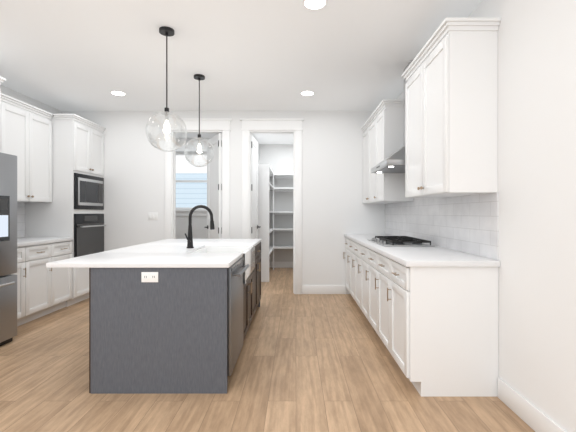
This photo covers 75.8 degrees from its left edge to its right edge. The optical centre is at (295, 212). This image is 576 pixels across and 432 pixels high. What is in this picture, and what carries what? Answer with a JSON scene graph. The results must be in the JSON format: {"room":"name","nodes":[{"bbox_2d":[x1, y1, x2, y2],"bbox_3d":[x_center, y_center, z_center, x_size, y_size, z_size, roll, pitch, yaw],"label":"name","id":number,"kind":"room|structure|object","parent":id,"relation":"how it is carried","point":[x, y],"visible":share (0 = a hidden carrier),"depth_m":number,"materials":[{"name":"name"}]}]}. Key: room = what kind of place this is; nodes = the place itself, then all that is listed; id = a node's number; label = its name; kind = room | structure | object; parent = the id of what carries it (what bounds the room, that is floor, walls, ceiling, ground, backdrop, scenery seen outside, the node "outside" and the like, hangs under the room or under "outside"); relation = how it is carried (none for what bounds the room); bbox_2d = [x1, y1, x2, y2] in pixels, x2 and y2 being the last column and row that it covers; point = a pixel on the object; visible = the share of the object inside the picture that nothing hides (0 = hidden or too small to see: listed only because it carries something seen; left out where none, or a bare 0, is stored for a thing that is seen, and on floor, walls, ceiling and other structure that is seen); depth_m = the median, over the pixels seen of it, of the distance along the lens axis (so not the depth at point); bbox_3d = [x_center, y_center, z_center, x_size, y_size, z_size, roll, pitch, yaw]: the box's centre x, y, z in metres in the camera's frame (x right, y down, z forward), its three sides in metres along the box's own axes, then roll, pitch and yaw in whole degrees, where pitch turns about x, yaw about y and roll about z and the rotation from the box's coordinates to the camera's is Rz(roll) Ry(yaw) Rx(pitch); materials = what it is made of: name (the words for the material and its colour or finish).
{"room":"kitchen","nodes":[
{"label":"kitchen","id":0,"kind":"room"},
{"bbox_2d":[0,85,61,237],"bbox_3d":[-3.650,-0.160,1.595,0.120,2.800,8.390,0,0,0],"label":"wall","id":1,"kind":"structure","parent":0,"point":[23,98],"depth_m":4.97,"materials":[{"name":"white paint"}]},
{"bbox_2d":[0,96,7,153],"bbox_3d":[-3.404,-0.702,3.857,0.368,1.123,0.488,0,0,0],"label":"upper cabinet","id":2,"kind":"object","parent":1,"relation":"attached to","point":[3,99],"depth_m":4.09,"materials":[{"name":"white wood"}]},
{"bbox_2d":[17,202,24,237],"bbox_3d":[-3.585,0.089,4.255,0.008,0.459,1.280,0,0,0],"label":"backsplash","id":3,"kind":"structure","parent":1,"relation":"attached to","point":[20,219],"depth_m":4.81,"materials":[{"name":"tile"}]},
{"bbox_2d":[8,100,52,201],"bbox_3d":[-3.404,-0.702,4.436,0.368,1.123,0.915,0,0,0],"label":"upper cabinet","id":4,"kind":"object","parent":1,"relation":"attached to","point":[26,134],"depth_m":4.50,"materials":[{"name":"white wood"}]},
{"bbox_2d":[176,138,221,238],"bbox_3d":[-1.995,-0.160,7.770,2.110,2.800,0.140,0,0,0],"label":"wall","id":5,"kind":"structure","parent":0,"point":[199,224],"depth_m":7.69,"materials":[{"name":"white paint"}]},
{"bbox_2d":[176,145,221,215],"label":"window","id":6,"kind":"structure","parent":5,"relation":"in","point":[186,211],"depth_m":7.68,"materials":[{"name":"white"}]},
{"bbox_2d":[62,111,384,293],"bbox_3d":[-1.110,-0.160,5.730,4.960,2.800,0.120,0,0,0],"label":"wall","id":7,"kind":"structure","parent":0,"point":[335,209],"depth_m":5.67,"materials":[{"name":"white paint"}]},
{"bbox_2d":[148,212,157,219],"bbox_3d":[-2.190,0.050,5.665,0.150,0.116,0.008,0,0,0],"label":"switch plate","id":8,"kind":"object","parent":7,"relation":"attached to","point":[152,215],"visible":1,"depth_m":5.66,"materials":[{"name":"white plastic"}]},
{"bbox_2d":[162,118,231,238],"bbox_3d":[-1.509,-0.102,5.721,1.052,2.685,0.178,0,0,0],"label":"door frame","id":9,"kind":"structure","parent":7,"relation":"attached to","point":[223,124],"depth_m":5.65,"materials":[{"name":"white wood"}]},
{"bbox_2d":[204,133,221,238],"bbox_3d":[-1.331,-0.001,6.002,0.162,2.458,0.727,0,0,-28],"label":"door","id":10,"kind":"structure","parent":7,"relation":"in","point":[214,186],"depth_m":5.90,"materials":[{"name":"white wood"}]},
{"bbox_2d":[251,135,260,238],"bbox_3d":[-0.701,-0.001,6.125,0.162,2.458,0.667,0,0,3],"label":"pantry door","id":11,"kind":"structure","parent":7,"relation":"in","point":[254,189],"depth_m":6.16,"materials":[{"name":"white wood"}]},
{"bbox_2d":[240,118,303,293],"bbox_3d":[-0.367,-0.102,5.721,0.975,2.685,0.178,0,0,0],"label":"door frame","id":12,"kind":"structure","parent":7,"relation":"attached to","point":[248,124],"depth_m":5.65,"materials":[{"name":"white wood"}]},
{"bbox_2d":[302,285,345,293],"bbox_3d":[0.431,1.173,5.662,0.678,0.135,0.015,0,0,0],"label":"baseboard","id":13,"kind":"structure","parent":7,"relation":"attached to","point":[306,289],"depth_m":5.65,"materials":[{"name":"white wood"}]},
{"bbox_2d":[0,0,482,143],"bbox_3d":[-1.110,-1.610,3.075,5.200,0.100,11.350,0,0,0],"label":"ceiling","id":14,"kind":"structure","parent":0,"point":[239,55],"depth_m":3.60,"materials":[{"name":"white paint"}]},
{"bbox_2d":[110,91,125,95],"bbox_3d":[-2.310,-1.556,4.810,0.190,0.008,0.190,0,0,0],"label":"recessed light","id":15,"kind":"object","parent":14,"relation":"in","point":[119,93],"visible":0.96,"depth_m":4.80,"materials":[{"name":"white plastic"}]},
{"bbox_2d":[146,26,186,151],"bbox_3d":[-1.100,-1.040,3.150,0.336,1.036,0.336,0,0,0],"label":"pendant light","id":16,"kind":"object","parent":14,"relation":"hanging from","point":[166,32],"visible":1,"depth_m":3.14,"materials":[{"name":"black"}]},
{"bbox_2d":[184,74,213,166],"bbox_3d":[-1.100,-1.040,4.210,0.336,1.036,0.336,0,0,0],"label":"pendant light","id":17,"kind":"object","parent":14,"relation":"hanging from","point":[199,77],"visible":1,"depth_m":4.20,"materials":[{"name":"black"}]},
{"bbox_2d":[300,91,314,95],"bbox_3d":[0.150,-1.556,4.810,0.190,0.008,0.190,0,0,0],"label":"recessed light","id":18,"kind":"object","parent":14,"relation":"in","point":[307,93],"visible":1,"depth_m":4.80,"materials":[{"name":"white"}]},
{"bbox_2d":[302,0,327,9],"bbox_3d":[0.140,-1.556,2.740,0.190,0.008,0.190,0,0,0],"label":"recessed light","id":19,"kind":"object","parent":14,"relation":"in","point":[314,4],"visible":1,"depth_m":2.75,"materials":[{"name":"white plastic"}]},
{"bbox_2d":[251,134,258,163],"bbox_3d":[-0.890,-0.160,7.145,0.100,2.800,2.710,0,0,0],"label":"wall","id":20,"kind":"structure","parent":0,"point":[251,134],"depth_m":8.29,"materials":[{"name":"white paint"}]},
{"bbox_2d":[0,268,534,431],"bbox_3d":[-1.110,1.290,3.075,5.200,0.100,11.350,0,0,0],"label":"floor","id":21,"kind":"structure","parent":0,"point":[316,363],"depth_m":2.60,"materials":[{"name":"brown wood"}]},
{"bbox_2d":[0,152,16,345],"bbox_3d":[-3.102,0.340,3.150,0.917,1.800,0.900,0,0,0],"label":"refrigerator","id":22,"kind":"object","parent":21,"relation":"on","point":[8,246],"visible":1,"depth_m":3.48,"materials":[{"name":"silver metal"}]},
{"bbox_2d":[13,245,32,325],"bbox_3d":[-3.272,0.800,3.859,0.633,0.880,0.488,0,0,0],"label":"base cabinet","id":23,"kind":"object","parent":21,"relation":"on","point":[24,273],"depth_m":4.04,"materials":[{"name":"white wood"}]},
{"bbox_2d":[33,241,56,319],"bbox_3d":[-3.272,0.800,4.255,0.633,0.880,0.548,0,0,0],"label":"base cabinet","id":24,"kind":"object","parent":21,"relation":"on","point":[42,290],"depth_m":4.36,"materials":[{"name":"white wood"}]},
{"bbox_2d":[17,237,72,248],"bbox_3d":[-3.264,0.340,4.255,0.648,0.040,1.280,0,0,0],"label":"countertop","id":25,"kind":"structure","parent":24,"relation":"on","point":[24,240],"depth_m":4.47,"materials":[{"name":"white stone"}]},
{"bbox_2d":[57,241,71,309],"bbox_3d":[-3.272,0.800,4.651,0.633,0.880,0.488,0,0,0],"label":"base cabinet","id":26,"kind":"object","parent":21,"relation":"on","point":[64,248],"depth_m":4.74,"materials":[{"name":"white wood"}]},
{"bbox_2d":[25,114,105,306],"bbox_3d":[-3.228,-0.033,5.264,0.719,2.545,0.808,0,0,0],"label":"tall cabinet","id":27,"kind":"object","parent":21,"relation":"on","point":[74,208],"visible":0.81,"depth_m":4.94,"materials":[{"name":"white wood"}]},
{"bbox_2d":[86,243,260,393],"bbox_3d":[-0.908,0.807,3.716,1.032,0.866,2.367,0,0,0],"label":"kitchen island","id":28,"kind":"object","parent":21,"relation":"on","point":[171,316],"depth_m":2.54,"materials":[{"name":"grey wood"}]},
{"bbox_2d":[46,251,241,266],"bbox_3d":[-1.083,0.358,2.870,1.251,0.032,0.690,0,0,0],"label":"island countertop","id":29,"kind":"structure","parent":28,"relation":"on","point":[106,258],"depth_m":2.72,"materials":[{"name":"white stone"}]},
{"bbox_2d":[114,243,205,250],"bbox_3d":[-1.337,0.358,3.575,0.743,0.032,0.720,0,0,0],"label":"island countertop","id":30,"kind":"structure","parent":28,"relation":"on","point":[146,246],"depth_m":3.67,"materials":[{"name":"white stone"}]},
{"bbox_2d":[185,205,214,247],"bbox_3d":[-0.929,0.131,3.583,0.274,0.419,0.103,0,0,0],"label":"faucet","id":31,"kind":"object","parent":30,"relation":"on","point":[189,238],"visible":1,"depth_m":3.59,"materials":[{"name":"black metal"}]},
{"bbox_2d":[194,247,249,254],"bbox_3d":[-0.705,0.483,3.575,0.519,0.264,0.718,0,0,0],"label":"sink","id":32,"kind":"object","parent":30,"relation":"in","point":[243,249],"depth_m":3.91,"materials":[{"name":"white ceramic"}]},
{"bbox_2d":[154,239,261,246],"bbox_3d":[-1.083,0.358,4.425,1.251,0.032,0.980,0,0,0],"label":"island countertop","id":33,"kind":"structure","parent":28,"relation":"on","point":[209,242],"depth_m":4.44,"materials":[{"name":"white stone"}]},
{"bbox_2d":[258,164,273,281],"bbox_3d":[-0.659,0.180,7.524,0.358,2.120,1.748,0,0,0],"label":"pantry shelving","id":34,"kind":"object","parent":21,"relation":"on","point":[265,173],"depth_m":6.65,"materials":[{"name":"white wood"}]},
{"bbox_2d":[274,173,292,248],"bbox_3d":[-0.030,0.180,8.219,0.896,2.120,0.358,0,0,0],"label":"pantry shelving","id":35,"kind":"object","parent":21,"relation":"on","point":[277,175],"depth_m":8.12,"materials":[{"name":"white wood"}]},
{"bbox_2d":[343,238,346,287],"bbox_3d":[1.062,0.800,5.413,0.613,0.880,0.510,0,0,0],"label":"base cabinet","id":36,"kind":"object","parent":21,"relation":"on","point":[345,238],"depth_m":5.63,"materials":[{"name":"white wood"}]},
{"bbox_2d":[347,238,350,293],"bbox_3d":[1.062,0.800,4.994,0.613,0.880,0.572,0,0,0],"label":"base cabinet","id":37,"kind":"object","parent":21,"relation":"on","point":[348,239],"depth_m":5.22,"materials":[{"name":"white wood"}]},
{"bbox_2d":[351,242,358,305],"bbox_3d":[1.062,0.800,4.543,0.613,0.880,0.572,0,0,0],"label":"base cabinet","id":38,"kind":"object","parent":21,"relation":"on","point":[354,245],"depth_m":4.71,"materials":[{"name":"white wood"}]},
{"bbox_2d":[359,246,366,317],"bbox_3d":[1.062,0.800,4.094,0.613,0.880,0.571,0,0,0],"label":"base cabinet","id":39,"kind":"object","parent":21,"relation":"on","point":[362,249],"depth_m":4.19,"materials":[{"name":"white wood"}]},
{"bbox_2d":[367,250,374,329],"bbox_3d":[1.062,0.800,3.645,0.613,0.880,0.572,0,0,0],"label":"base cabinet","id":40,"kind":"object","parent":21,"relation":"on","point":[370,253],"depth_m":3.74,"materials":[{"name":"white wood"}]},
{"bbox_2d":[375,254,386,347],"bbox_3d":[1.062,0.800,3.195,0.613,0.880,0.572,0,0,0],"label":"base cabinet","id":41,"kind":"object","parent":21,"relation":"on","point":[380,262],"depth_m":3.31,"materials":[{"name":"white wood"}]},
{"bbox_2d":[387,258,499,396],"bbox_3d":[1.062,0.800,2.765,0.613,0.880,0.531,0,0,0],"label":"base cabinet","id":42,"kind":"object","parent":21,"relation":"on","point":[431,314],"depth_m":2.50,"materials":[{"name":"white wood"}]},
{"bbox_2d":[344,234,499,265],"bbox_3d":[1.052,0.340,4.071,0.633,0.040,3.193,0,0,0],"label":"countertop","id":43,"kind":"structure","parent":42,"relation":"on","point":[406,256],"depth_m":2.79,"materials":[{"name":"white stone"}]},
{"bbox_2d":[367,236,434,246],"bbox_3d":[1.075,0.293,3.915,0.480,0.052,0.830,0,0,0],"label":"cooktop","id":44,"kind":"object","parent":43,"relation":"in","point":[396,241],"visible":1,"depth_m":3.64,"materials":[{"name":"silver metal"}]},
{"bbox_2d":[259,144,292,261],"bbox_3d":[-0.205,-0.160,8.450,1.230,2.800,0.100,0,0,0],"label":"wall","id":45,"kind":"structure","parent":0,"point":[277,158],"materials":[{"name":"white paint"}]},
{"bbox_2d":[269,262,292,267],"bbox_3d":[-0.210,1.173,8.393,1.200,0.135,0.015,0,0,0],"label":"baseboard","id":46,"kind":"structure","parent":45,"relation":"attached to","point":[283,264],"depth_m":8.38,"materials":[{"name":"white wood"}]},
{"bbox_2d":[397,0,575,431],"bbox_3d":[1.430,-0.160,1.595,0.120,2.800,8.390,0,0,0],"label":"wall","id":47,"kind":"structure","parent":0,"point":[537,199],"depth_m":2.09,"materials":[{"name":"white paint"}]},
{"bbox_2d":[361,119,372,202],"bbox_3d":[1.194,-0.702,5.178,0.348,1.123,0.980,0,0,0],"label":"upper cabinet","id":48,"kind":"object","parent":47,"relation":"attached to","point":[368,129],"depth_m":5.21,"materials":[{"name":"white wood"}]},
{"bbox_2d":[371,60,412,172],"bbox_3d":[1.111,-1.005,3.895,0.497,1.106,0.750,0,0,0],"label":"range hood","id":49,"kind":"object","parent":47,"relation":"attached to","point":[394,162],"visible":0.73,"depth_m":3.74,"materials":[{"name":"silver metal"}]},
{"bbox_2d":[373,103,413,202],"bbox_3d":[1.194,-0.702,4.550,0.348,1.123,0.520,0,0,0],"label":"upper cabinet","id":50,"kind":"object","parent":47,"relation":"attached to","point":[382,128],"depth_m":4.29,"materials":[{"name":"white wood"}]},
{"bbox_2d":[385,192,498,259],"bbox_3d":[1.365,-0.221,4.084,0.008,1.079,3.168,0,0,0],"label":"backsplash","id":51,"kind":"structure","parent":47,"relation":"attached to","point":[469,224],"depth_m":3.20,"materials":[{"name":"tile"}]},
{"bbox_2d":[402,18,500,197],"bbox_3d":[1.180,-0.723,2.985,0.376,1.165,1.030,0,0,0],"label":"upper cabinet","id":52,"kind":"object","parent":47,"relation":"attached to","point":[450,74],"visible":1,"depth_m":2.51,"materials":[{"name":"white wood"}]},
{"bbox_2d":[498,377,565,431],"bbox_3d":[1.362,1.173,-0.055,0.015,0.135,5.090,0,0,0],"label":"baseboard","id":53,"kind":"structure","parent":47,"relation":"attached to","point":[531,415],"depth_m":2.18,"materials":[{"name":"white wood"}]}
]}

